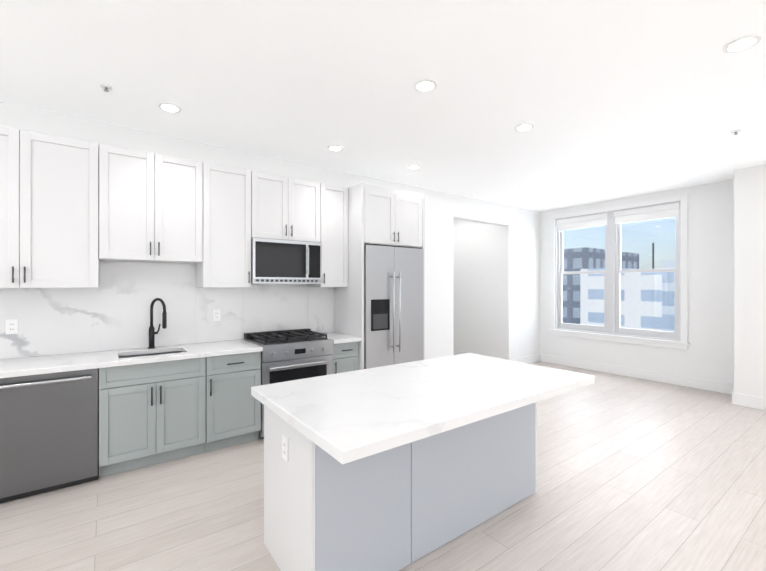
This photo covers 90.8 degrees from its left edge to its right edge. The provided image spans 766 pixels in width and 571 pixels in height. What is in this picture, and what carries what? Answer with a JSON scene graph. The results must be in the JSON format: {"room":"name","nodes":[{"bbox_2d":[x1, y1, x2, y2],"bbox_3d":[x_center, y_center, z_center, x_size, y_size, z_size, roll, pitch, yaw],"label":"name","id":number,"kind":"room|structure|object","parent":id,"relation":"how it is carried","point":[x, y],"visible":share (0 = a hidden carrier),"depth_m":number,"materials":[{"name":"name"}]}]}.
{"room":"kitchen","nodes":[
{"label":"kitchen","id":0,"kind":"room"},
{"bbox_2d":[0,102,539,359],"bbox_3d":[-1.178,0.020,4.444,10.950,2.960,0.140,0,0,-36],"label":"wall","id":1,"kind":"structure","parent":0,"point":[520,282],"depth_m":5.82,"materials":[{"name":"white paint"}]},
{"bbox_2d":[0,126,98,287],"bbox_3d":[-2.791,-0.570,2.931,0.937,1.180,0.392,0,0,-36],"label":"upper cabinet","id":2,"kind":"object","parent":1,"relation":"attached to","point":[49,211],"visible":1,"depth_m":2.90,"materials":[{"name":"white wood"}]},
{"bbox_2d":[99,144,202,263],"bbox_3d":[-2.096,-0.690,3.438,0.777,0.940,0.392,0,0,-36],"label":"upper cabinet","id":3,"kind":"object","parent":1,"relation":"attached to","point":[150,207],"visible":1,"depth_m":3.29,"materials":[{"name":"white wood"}]},
{"bbox_2d":[0,261,333,358],"bbox_3d":[-2.074,0.183,3.691,3.613,0.802,0.018,0,0,-36],"label":"backsplash","id":4,"kind":"structure","parent":1,"relation":"attached to","point":[112,312],"depth_m":3.56,"materials":[{"name":"stone"}]},
{"bbox_2d":[6,319,17,333],"bbox_3d":[-2.968,0.330,3.021,0.072,0.116,0.008,0,0,-36],"label":"electrical outlet","id":5,"kind":"object","parent":4,"relation":"attached to","point":[11,326],"visible":1,"depth_m":3.02,"materials":[{"name":"white plastic"}]},
{"bbox_2d":[213,310,219,320],"bbox_3d":[-1.729,0.310,3.927,0.072,0.116,0.008,0,0,-36],"label":"electrical outlet","id":6,"kind":"object","parent":4,"relation":"attached to","point":[216,315],"visible":1,"depth_m":3.92,"materials":[{"name":"white plastic"}]},
{"bbox_2d":[196,162,250,287],"bbox_3d":[-1.600,-0.570,3.801,0.447,1.180,0.392,0,0,-36],"label":"upper cabinet","id":7,"kind":"object","parent":1,"relation":"attached to","point":[226,263],"visible":0.96,"depth_m":3.67,"materials":[{"name":"white wood"}]},
{"bbox_2d":[251,171,319,241],"bbox_3d":[-1.107,-0.822,4.162,0.767,0.676,0.392,0,0,-36],"label":"upper cabinet","id":8,"kind":"object","parent":1,"relation":"attached to","point":[284,208],"visible":0.96,"depth_m":4.01,"materials":[{"name":"white wood"}]},
{"bbox_2d":[251,238,321,283],"bbox_3d":[-1.093,-0.250,4.142,0.766,0.460,0.440,0,0,-36],"label":"over-the-range microwave","id":9,"kind":"object","parent":8,"relation":"attached to","point":[276,261],"visible":0.98,"depth_m":3.97,"materials":[{"name":"silver metal"}]},
{"bbox_2d":[308,183,347,286],"bbox_3d":[-0.650,-0.570,4.496,0.360,1.180,0.392,0,0,-36],"label":"upper cabinet","id":10,"kind":"object","parent":1,"relation":"attached to","point":[334,220],"visible":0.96,"depth_m":4.37,"materials":[{"name":"white wood"}]},
{"bbox_2d":[509,354,540,363],"bbox_3d":[2.700,1.425,7.181,0.979,0.150,0.020,0,0,-36],"label":"baseboard","id":11,"kind":"structure","parent":1,"relation":"attached to","point":[537,357],"depth_m":7.25,"materials":[{"name":"white wood"}]},
{"bbox_2d":[0,361,765,570],"bbox_3d":[0.534,1.550,2.103,10.950,0.100,10.300,0,0,-36],"label":"floor","id":12,"kind":"structure","parent":0,"point":[636,474],"depth_m":2.56,"materials":[{"name":"beige wood"}]},
{"bbox_2d":[0,368,98,502],"bbox_3d":[-2.575,1.063,2.924,0.596,0.873,0.658,0,0,-36],"label":"dishwasher","id":13,"kind":"object","parent":12,"relation":"on","point":[49,431],"visible":0.85,"depth_m":2.71,"materials":[{"name":"silver metal"}]},
{"bbox_2d":[99,351,205,476],"bbox_3d":[-2.034,1.063,3.336,0.757,0.873,0.632,0,0,-36],"label":"base cabinet","id":14,"kind":"object","parent":12,"relation":"on","point":[143,424],"visible":0.92,"depth_m":3.09,"materials":[{"name":"grey wood"}]},
{"bbox_2d":[0,332,360,377],"bbox_3d":[-1.889,0.605,3.437,3.613,0.040,0.643,0,0,-36],"label":"countertop","id":15,"kind":"structure","parent":14,"relation":"on","point":[23,366],"depth_m":3.11,"materials":[{"name":"stone"}]},
{"bbox_2d":[119,351,183,386],"bbox_3d":[-2.025,0.728,3.324,0.508,0.202,0.358,0,0,-36],"label":"sink","id":16,"kind":"object","parent":15,"relation":"in","point":[151,354],"depth_m":3.44,"materials":[{"name":"silver metal"}]},
{"bbox_2d":[148,298,166,348],"bbox_3d":[-2.087,0.349,3.489,0.136,0.470,0.201,0,0,-36],"label":"faucet","id":17,"kind":"object","parent":15,"relation":"on","point":[152,332],"visible":1,"depth_m":3.50,"materials":[{"name":"black metal"}]},
{"bbox_2d":[204,352,260,451],"bbox_3d":[-1.529,1.063,3.704,0.487,0.873,0.632,0,0,-36],"label":"base cabinet","id":18,"kind":"object","parent":12,"relation":"on","point":[233,410],"visible":0.79,"depth_m":3.47,"materials":[{"name":"grey wood"}]},
{"bbox_2d":[244,328,332,438],"bbox_3d":[-1.009,1.008,4.053,0.757,0.985,0.683,0,0,-36],"label":"range","id":19,"kind":"object","parent":12,"relation":"on","point":[291,355],"visible":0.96,"depth_m":3.84,"materials":[{"name":"silver metal"}]},
{"bbox_2d":[331,341,358,373],"bbox_3d":[-0.574,1.063,4.402,0.348,0.873,0.632,0,0,-36],"label":"base cabinet","id":20,"kind":"object","parent":12,"relation":"on","point":[345,357],"visible":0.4,"depth_m":4.17,"materials":[{"name":"grey wood"}]},
{"bbox_2d":[334,182,424,369],"bbox_3d":[-0.033,0.170,4.773,0.955,2.660,0.672,0,0,-36],"label":"tall cabinet","id":21,"kind":"object","parent":12,"relation":"on","point":[380,216],"visible":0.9,"depth_m":4.44,"materials":[{"name":"white wood"}]},
{"bbox_2d":[364,245,423,368],"bbox_3d":[-0.008,0.520,4.738,0.872,1.960,0.707,0,0,-36],"label":"refrigerator","id":22,"kind":"object","parent":12,"relation":"on","point":[393,305],"visible":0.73,"depth_m":4.46,"materials":[{"name":"silver metal"}]},
{"bbox_2d":[264,402,536,570],"bbox_3d":[0.212,1.068,2.467,1.780,0.864,0.633,0,0,-36],"label":"kitchen island","id":23,"kind":"object","parent":12,"relation":"on","point":[398,508],"visible":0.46,"depth_m":2.01,"materials":[{"name":"grey wood"}]},
{"bbox_2d":[282,435,287,462],"bbox_3d":[-0.499,0.830,1.924,0.008,0.116,0.072,0,0,-36],"label":"outlet","id":24,"kind":"object","parent":23,"relation":"attached to","point":[284,448],"visible":1,"depth_m":1.92,"materials":[{"name":"white plastic"}]},
{"bbox_2d":[251,353,594,463],"bbox_3d":[0.303,0.610,2.313,1.875,0.050,1.050,0,0,-36],"label":"island countertop","id":25,"kind":"structure","parent":23,"relation":"on","point":[346,417],"depth_m":1.98,"materials":[{"name":"stone"}]},
{"bbox_2d":[0,0,765,211],"bbox_3d":[0.534,-1.510,2.103,10.950,0.100,10.300,0,0,-36],"label":"ceiling","id":26,"kind":"structure","parent":0,"point":[654,96],"depth_m":2.73,"materials":[{"name":"white paint"}]},
{"bbox_2d":[100,84,111,91],"bbox_3d":[-2.028,-1.443,2.769,0.070,0.034,0.070,0,0,-36],"label":"sprinkler","id":27,"kind":"object","parent":26,"relation":"attached to","point":[106,87],"visible":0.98,"depth_m":2.76,"materials":[{"name":"white metal"}]},
{"bbox_2d":[158,103,181,112],"bbox_3d":[-1.748,-1.456,3.098,0.170,0.007,0.170,0,0,-36],"label":"recessed light","id":28,"kind":"object","parent":26,"relation":"in","point":[169,107],"visible":1,"depth_m":3.08,"materials":[{"name":"white plastic"}]},
{"bbox_2d":[327,145,342,150],"bbox_3d":[-0.505,-1.456,4.007,0.170,0.007,0.170,0,0,-36],"label":"recessed light","id":29,"kind":"object","parent":26,"relation":"in","point":[335,148],"visible":1,"depth_m":4.00,"materials":[{"name":"white plastic"}]},
{"bbox_2d":[407,165,420,169],"bbox_3d":[0.383,-1.456,4.656,0.170,0.007,0.170,0,0,-36],"label":"recessed light","id":30,"kind":"object","parent":26,"relation":"in","point":[413,167],"visible":0.96,"depth_m":4.65,"materials":[{"name":"white plastic"}]},
{"bbox_2d":[414,79,436,91],"bbox_3d":[0.310,-1.456,2.757,0.170,0.007,0.170,0,0,-36],"label":"recessed light","id":31,"kind":"object","parent":26,"relation":"in","point":[426,85],"visible":1,"depth_m":2.74,"materials":[{"name":"white plastic"}]},
{"bbox_2d":[515,123,533,131],"bbox_3d":[1.302,-1.456,3.483,0.170,0.007,0.170,0,0,-36],"label":"recessed light","id":32,"kind":"object","parent":26,"relation":"in","point":[524,127],"visible":1,"depth_m":3.47,"materials":[{"name":"white plastic"}]},
{"bbox_2d":[731,130,740,134],"bbox_3d":[3.334,-1.443,3.568,0.070,0.034,0.070,0,0,-36],"label":"sprinkler","id":33,"kind":"object","parent":26,"relation":"attached to","point":[735,132],"visible":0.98,"depth_m":3.56,"materials":[{"name":"white metal"}]},
{"bbox_2d":[723,35,761,52],"bbox_3d":[2.168,-1.456,2.282,0.170,0.007,0.170,0,0,-36],"label":"recessed light","id":34,"kind":"object","parent":26,"relation":"in","point":[742,43],"visible":1,"depth_m":2.28,"materials":[{"name":"white plastic"}]},
{"bbox_2d":[453,219,501,357],"bbox_3d":[1.621,0.020,7.927,0.120,2.960,2.180,0,0,-36],"label":"wall","id":35,"kind":"structure","parent":0,"point":[477,288],"depth_m":7.43,"materials":[{"name":"white paint"}]},
{"bbox_2d":[453,349,501,358],"bbox_3d":[1.606,1.424,7.824,0.025,0.150,2.029,0,0,-36],"label":"baseboard","id":36,"kind":"structure","parent":35,"relation":"attached to","point":[455,352],"depth_m":7.80,"materials":[{"name":"white wood"}]},
{"bbox_2d":[540,179,733,383],"bbox_3d":[5.557,0.020,4.339,0.200,2.960,7.980,0,0,-36],"label":"wall","id":37,"kind":"structure","parent":0,"point":[708,354],"depth_m":5.50,"materials":[{"name":"white paint"}]},
{"bbox_2d":[549,194,689,349],"bbox_3d":[3.948,-0.203,6.501,0.244,2.305,2.180,0,0,-36],"label":"window","id":38,"kind":"structure","parent":37,"relation":"in","point":[611,327],"depth_m":6.42,"materials":[{"name":"white plastic"}]},
{"bbox_2d":[557,203,678,230],"bbox_3d":[3.907,-1.147,6.471,0.043,0.204,1.920,0,0,-36],"label":"window blind","id":39,"kind":"object","parent":38,"relation":"attached to","point":[652,212],"visible":0.92,"depth_m":6.28,"materials":[{"name":"white fabric"}]},
{"bbox_2d":[541,354,733,393],"bbox_3d":[3.990,1.425,6.291,0.025,0.150,2.979,0,0,-36],"label":"baseboard","id":40,"kind":"structure","parent":37,"relation":"attached to","point":[722,387],"depth_m":6.02,"materials":[{"name":"white wood"}]},
{"bbox_2d":[734,164,765,397],"bbox_3d":[6.089,0.020,2.975,0.549,2.960,4.850,0,0,-36],"label":"wall","id":41,"kind":"structure","parent":0,"point":[749,280],"depth_m":4.65,"materials":[{"name":"white paint"}]},
{"bbox_2d":[730,391,765,409],"bbox_3d":[5.853,1.425,2.816,0.020,0.150,4.869,0,0,-36],"label":"baseboard","id":42,"kind":"structure","parent":41,"relation":"attached to","point":[751,401],"depth_m":4.65,"materials":[{"name":"white wood"}]},
{"label":"outside","id":43,"kind":"structure","parent":0,"visible":0},
{"bbox_2d":[562,243,674,331],"bbox_3d":[25.575,14.772,49.648,80.000,35.450,90.000,0,0,-36],"label":"buildings","id":44,"kind":"structure","parent":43,"point":[625,285],"depth_m":27.27,"materials":[{"name":"grey"}]}
]}

